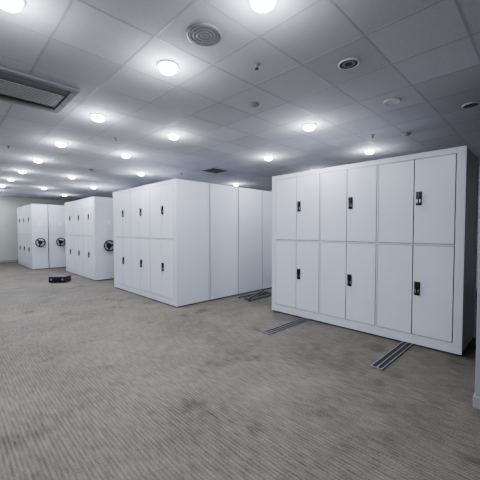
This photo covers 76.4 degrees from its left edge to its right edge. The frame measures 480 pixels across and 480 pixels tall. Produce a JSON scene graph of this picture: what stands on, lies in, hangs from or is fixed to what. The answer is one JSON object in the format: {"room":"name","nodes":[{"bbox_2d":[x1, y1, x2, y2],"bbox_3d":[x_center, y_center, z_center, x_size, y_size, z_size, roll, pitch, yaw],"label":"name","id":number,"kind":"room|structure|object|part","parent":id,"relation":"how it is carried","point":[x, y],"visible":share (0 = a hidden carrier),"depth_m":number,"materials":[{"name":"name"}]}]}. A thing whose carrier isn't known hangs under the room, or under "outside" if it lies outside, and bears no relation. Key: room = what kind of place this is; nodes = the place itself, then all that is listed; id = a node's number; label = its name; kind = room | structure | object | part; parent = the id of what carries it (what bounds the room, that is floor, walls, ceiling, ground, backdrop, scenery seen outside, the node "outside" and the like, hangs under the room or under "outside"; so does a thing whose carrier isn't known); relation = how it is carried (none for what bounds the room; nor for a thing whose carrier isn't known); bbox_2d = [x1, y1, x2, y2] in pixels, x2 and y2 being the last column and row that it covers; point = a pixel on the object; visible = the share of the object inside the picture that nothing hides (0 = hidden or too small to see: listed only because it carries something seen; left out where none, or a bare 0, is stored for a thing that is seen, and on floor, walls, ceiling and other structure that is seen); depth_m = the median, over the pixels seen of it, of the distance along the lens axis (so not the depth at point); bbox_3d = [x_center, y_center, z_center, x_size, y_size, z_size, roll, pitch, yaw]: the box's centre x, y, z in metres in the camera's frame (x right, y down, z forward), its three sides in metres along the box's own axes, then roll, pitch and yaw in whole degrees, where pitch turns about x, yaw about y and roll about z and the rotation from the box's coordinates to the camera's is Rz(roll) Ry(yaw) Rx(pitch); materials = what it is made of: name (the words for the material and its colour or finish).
{"room":"archive storage room","nodes":[
{"label":"archive storage room","id":0,"kind":"room"},
{"bbox_2d":[0,196,70,259],"bbox_3d":[-10.486,-0.475,13.873,13.500,2.960,0.100,-2,3,-44],"label":"wall","id":1,"kind":"structure","parent":0,"point":[8,205],"depth_m":13.88,"materials":[{"name":"paint"}]},
{"bbox_2d":[0,259,17,262],"bbox_3d":[-10.446,0.955,13.878,13.500,0.100,0.015,-2,3,-44],"label":"baseboard","id":2,"kind":"structure","parent":1,"relation":"attached to","point":[1,261],"depth_m":13.82,"materials":[{"name":"grey"}]},
{"bbox_2d":[0,262,479,479],"bbox_3d":[-3.021,1.303,6.331,13.700,0.100,21.400,-2,3,-44],"label":"floor","id":3,"kind":"structure","parent":0,"point":[100,380],"depth_m":2.74,"materials":[{"name":"carpet"}]},
{"bbox_2d":[47,205,65,267],"bbox_3d":[-7.906,-0.173,12.783,0.848,2.392,3.005,-2,3,-44],"label":"storage cabinet","id":4,"kind":"object","parent":3,"relation":"on","point":[56,213],"visible":0.42,"depth_m":11.72,"materials":[{"name":"white metal"}]},
{"bbox_2d":[49,275,70,282],"bbox_3d":[-5.071,1.095,8.571,0.440,0.168,0.395,0,2,-4],"label":"tool case","id":5,"kind":"object","parent":3,"relation":"on","point":[57,278],"visible":1,"depth_m":8.44,"materials":[{"name":"black plastic"}]},
{"bbox_2d":[65,196,113,279],"bbox_3d":[-4.810,-0.080,9.938,0.853,2.392,3.005,-2,3,-44],"label":"storage cabinet","id":6,"kind":"object","parent":3,"relation":"on","point":[89,237],"visible":0.8,"depth_m":9.02,"materials":[{"name":"white metal"}]},
{"bbox_3d":[-4.857,-0.073,9.986,0.785,2.370,2.790,-2,3,-44],"label":"frame","id":7,"kind":"part","parent":6,"relation":"part of","materials":[{"name":"white metal"}]},
{"bbox_2d":[113,179,209,306],"bbox_3d":[-1.914,0.017,6.977,0.853,2.392,2.890,-2,3,-44],"label":"storage cabinet","id":8,"kind":"object","parent":3,"relation":"on","point":[161,229],"visible":1,"depth_m":6.12,"materials":[{"name":"white metal"}]},
{"bbox_3d":[-1.914,0.026,6.978,0.785,2.370,2.810,-2,3,-44],"label":"frame","id":9,"kind":"part","parent":8,"relation":"part of","materials":[{"name":"white metal"}]},
{"bbox_2d":[209,183,237,299],"bbox_3d":[-1.336,-0.002,7.545,0.853,2.392,2.890,-2,3,-44],"label":"storage cabinet","id":10,"kind":"object","parent":3,"relation":"on","point":[223,199],"visible":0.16,"depth_m":6.50,"materials":[{"name":"white metal"}]},
{"bbox_2d":[238,187,261,293],"bbox_3d":[-0.758,-0.020,8.112,0.853,2.392,2.890,-2,3,-44],"label":"storage cabinet","id":11,"kind":"object","parent":3,"relation":"on","point":[249,200],"visible":0.2,"depth_m":7.07,"materials":[{"name":"white metal"}]},
{"bbox_2d":[237,290,271,301],"bbox_3d":[0.384,1.219,6.694,0.974,0.044,0.501,-2,3,-44],"label":"rails","id":12,"kind":"object","parent":3,"relation":"on","point":[261,294],"visible":0.88,"depth_m":6.61,"materials":[{"name":"metal"}]},
{"bbox_3d":[0.314,1.226,6.816,0.900,0.022,0.100,-2,3,-41],"label":"rail","id":13,"kind":"part","parent":12,"relation":"part of","materials":[{"name":"metal"}]},
{"bbox_3d":[0.369,1.206,6.729,0.100,0.022,0.900,1,2,23],"label":"rail","id":14,"kind":"part","parent":12,"relation":"part of","materials":[{"name":"metal"}]},
{"bbox_3d":[0.411,1.230,6.687,0.100,0.022,0.900,2,3,41],"label":"rail","id":15,"kind":"part","parent":12,"relation":"part of","materials":[{"name":"metal"}]},
{"bbox_3d":[0.488,1.235,6.538,0.100,0.022,0.900,2,3,43],"label":"rail","id":16,"kind":"part","parent":12,"relation":"part of","materials":[{"name":"metal"}]},
{"bbox_2d":[262,191,271,288],"bbox_3d":[-0.181,-0.039,8.680,0.853,2.392,2.890,-2,3,-44],"label":"storage cabinet","id":17,"kind":"object","parent":3,"relation":"on","point":[266,195],"visible":0.15,"depth_m":7.50,"materials":[{"name":"white metal"}]},
{"bbox_2d":[262,317,310,334],"bbox_3d":[1.100,1.286,5.009,2.072,0.020,0.124,-2,3,-44],"label":"rail","id":18,"kind":"object","parent":3,"relation":"on","point":[301,320],"visible":0.56,"depth_m":4.57,"materials":[{"name":"metal"}]},
{"bbox_2d":[272,145,478,354],"bbox_3d":[1.866,0.090,4.769,0.928,2.392,2.820,-2,3,-44],"label":"storage cabinet","id":19,"kind":"object","parent":3,"relation":"on","point":[387,247],"visible":1,"depth_m":4.08,"materials":[{"name":"white metal"}]},
{"bbox_2d":[370,341,413,370],"bbox_3d":[2.165,1.322,3.926,2.072,0.020,0.124,-2,3,-44],"label":"rail","id":20,"kind":"object","parent":3,"relation":"on","point":[388,358],"visible":0.65,"depth_m":3.49,"materials":[{"name":"metal"}]},
{"bbox_2d":[0,0,479,200],"bbox_3d":[-3.021,-1.755,6.230,13.700,0.100,21.400,-2,3,-44],"label":"ceiling","id":21,"kind":"structure","parent":0,"point":[319,29],"depth_m":3.17,"materials":[{"name":"tile"}]},
{"bbox_2d":[0,0,25,11],"bbox_3d":[-1.496,-1.528,1.958,0.196,0.072,0.196,-2,3,-44],"label":"recessed light","id":22,"kind":"object","parent":21,"relation":"in","point":[7,5],"visible":1,"depth_m":1.96,"materials":[{"name":"white glass"}]},
{"bbox_2d":[33,158,42,162],"bbox_3d":[-4.288,-1.676,6.474,0.196,0.072,0.196,-2,3,-44],"label":"recessed light","id":23,"kind":"object","parent":21,"relation":"in","point":[37,160],"visible":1,"depth_m":6.42,"materials":[{"name":"white glass"}]},
{"bbox_2d":[0,66,79,112],"bbox_3d":[-2.483,-1.582,3.083,1.350,0.037,0.850,-2,3,-44],"label":"air conditioner","id":24,"kind":"object","parent":21,"relation":"attached to","point":[17,87],"depth_m":3.24,"materials":[{"name":"white metal"}]},
{"bbox_2d":[54,141,66,146],"bbox_3d":[-3.076,-1.636,5.241,0.196,0.072,0.196,-2,3,-44],"label":"recessed light","id":25,"kind":"object","parent":21,"relation":"in","point":[58,143],"visible":1,"depth_m":5.19,"materials":[{"name":"white glass"}]},
{"bbox_2d":[90,113,105,121],"bbox_3d":[-1.863,-1.595,4.007,0.196,0.072,0.196,-2,3,-44],"label":"recessed light","id":26,"kind":"object","parent":21,"relation":"in","point":[97,117],"visible":1,"depth_m":3.95,"materials":[{"name":"white glass"}]},
{"bbox_2d":[121,153,130,157],"bbox_3d":[-2.259,-1.662,6.043,0.196,0.072,0.196,-2,3,-44],"label":"recessed light","id":27,"kind":"object","parent":21,"relation":"in","point":[124,155],"visible":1,"depth_m":5.98,"materials":[{"name":"white glass"}]},
{"bbox_2d":[157,59,178,74],"bbox_3d":[-0.658,-1.555,2.781,0.196,0.072,0.196,-2,3,-44],"label":"recessed light","id":28,"kind":"object","parent":21,"relation":"in","point":[167,67],"visible":1,"depth_m":2.73,"materials":[{"name":"white glass"}]},
{"bbox_2d":[167,133,179,139],"bbox_3d":[-1.047,-1.622,4.809,0.196,0.072,0.196,-2,3,-44],"label":"recessed light","id":29,"kind":"object","parent":21,"relation":"in","point":[173,136],"visible":1,"depth_m":4.75,"materials":[{"name":"white glass"}]},
{"bbox_2d":[186,23,221,46],"bbox_3d":[-0.276,-1.570,2.342,0.270,0.013,0.270,-2,3,-44],"label":"ceiling vent","id":30,"kind":"object","parent":21,"relation":"attached to","point":[201,34],"depth_m":2.33,"materials":[{"name":"white metal"}]},
{"bbox_2d":[199,167,231,173],"bbox_3d":[-0.618,-1.745,7.681,0.600,0.013,0.560,-2,3,-44],"label":"ceiling vent","id":31,"kind":"object","parent":21,"relation":"in","point":[215,170],"visible":1,"depth_m":7.67,"materials":[{"name":"grey metal"}]},
{"bbox_2d":[0,0,479,200],"bbox_3d":[-3.021,-1.705,6.232,13.500,0.002,21.200,-2,3,-44],"label":"ceiling grid","id":32,"kind":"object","parent":21,"relation":"attached to","point":[71,1],"depth_m":3.28,"materials":[{"name":"grey metal"}]},
{"bbox_2d":[250,102,258,107],"bbox_3d":[0.173,-1.601,3.625,0.110,0.035,0.110,-2,3,-44],"label":"smoke detector","id":33,"kind":"object","parent":21,"relation":"attached to","point":[252,104],"visible":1,"depth_m":3.60,"materials":[{"name":"white plastic"}]},
{"bbox_2d":[253,62,259,69],"bbox_3d":[0.152,-1.570,2.763,0.064,0.044,0.064,-2,3,-44],"label":"sprinkler","id":34,"kind":"object","parent":21,"relation":"attached to","point":[256,64],"visible":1,"depth_m":2.75,"materials":[{"name":"silver metal"}]},
{"bbox_2d":[248,0,276,12],"bbox_3d":[0.148,-1.528,1.961,0.196,0.072,0.196,-2,3,-44],"label":"recessed light","id":35,"kind":"object","parent":21,"relation":"in","point":[262,6],"visible":1,"depth_m":1.95,"materials":[{"name":"white glass"}]},
{"bbox_2d":[264,156,272,160],"bbox_3d":[0.586,-1.670,6.272,0.196,0.072,0.196,-2,3,-44],"label":"recessed light","id":36,"kind":"object","parent":21,"relation":"in","point":[267,158],"visible":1,"depth_m":6.21,"materials":[{"name":"white glass"}]},
{"bbox_2d":[302,123,315,130],"bbox_3d":[0.993,-1.607,4.375,0.196,0.072,0.196,-2,3,-44],"label":"recessed light","id":37,"kind":"object","parent":21,"relation":"in","point":[308,126],"visible":1,"depth_m":4.32,"materials":[{"name":"white glass"}]},
{"bbox_2d":[338,58,359,69],"bbox_3d":[0.979,-1.583,2.748,0.184,0.013,0.184,-2,3,-44],"label":"recessed light","id":38,"kind":"object","parent":21,"relation":"in","point":[349,63],"visible":1,"depth_m":2.74,"materials":[{"name":"black metal"}]},
{"bbox_2d":[364,149,374,153],"bbox_3d":[2.441,-1.652,5.740,0.196,0.072,0.196,-2,3,-44],"label":"recessed light","id":39,"kind":"object","parent":21,"relation":"in","point":[368,151],"visible":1,"depth_m":5.68,"materials":[{"name":"white glass"}]},
{"bbox_2d":[383,98,400,104],"bbox_3d":[1.771,-1.610,3.554,0.184,0.013,0.184,-2,3,-44],"label":"recessed light","id":40,"kind":"object","parent":21,"relation":"in","point":[392,101],"visible":1,"depth_m":3.55,"materials":[{"name":"white plastic"}]},
{"bbox_2d":[462,101,479,108],"bbox_3d":[2.769,-1.613,3.651,0.184,0.013,0.184,-2,3,-44],"label":"recessed light","id":41,"kind":"object","parent":21,"relation":"in","point":[471,104],"visible":1,"depth_m":3.65,"materials":[{"name":"black metal"}]},
{"bbox_2d":[270,166,479,287],"bbox_3d":[1.829,-0.383,11.044,0.100,2.960,21.200,-2,3,-44],"label":"wall","id":42,"kind":"structure","parent":0,"point":[479,166],"depth_m":7.15,"materials":[{"name":"paint"}]},
{"bbox_2d":[473,210,479,409],"bbox_3d":[2.406,-0.098,2.436,0.670,2.955,0.725,-2,3,-44],"label":"wall column","id":43,"kind":"structure","parent":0,"point":[476,397],"depth_m":2.48,"materials":[{"name":"paint"}]},
{"bbox_3d":[-7.447,1.052,12.141,1.462,0.020,0.124,-2,3,-44],"label":"rail","id":44,"kind":"object","parent":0,"visible":0},
{"bbox_2d":[17,204,48,268],"bbox_3d":[-8.399,-0.158,12.298,0.544,2.392,3.005,-2,3,-44],"label":"storage cabinet","id":45,"kind":"object","parent":44,"relation":"on","point":[32,219],"visible":1,"depth_m":11.43,"materials":[{"name":"white metal"}]},
{"bbox_3d":[-8.434,-0.150,12.358,0.510,2.370,2.790,-2,3,-44],"label":"frame","id":46,"kind":"part","parent":45,"relation":"part of","materials":[{"name":"white metal"}]}
]}

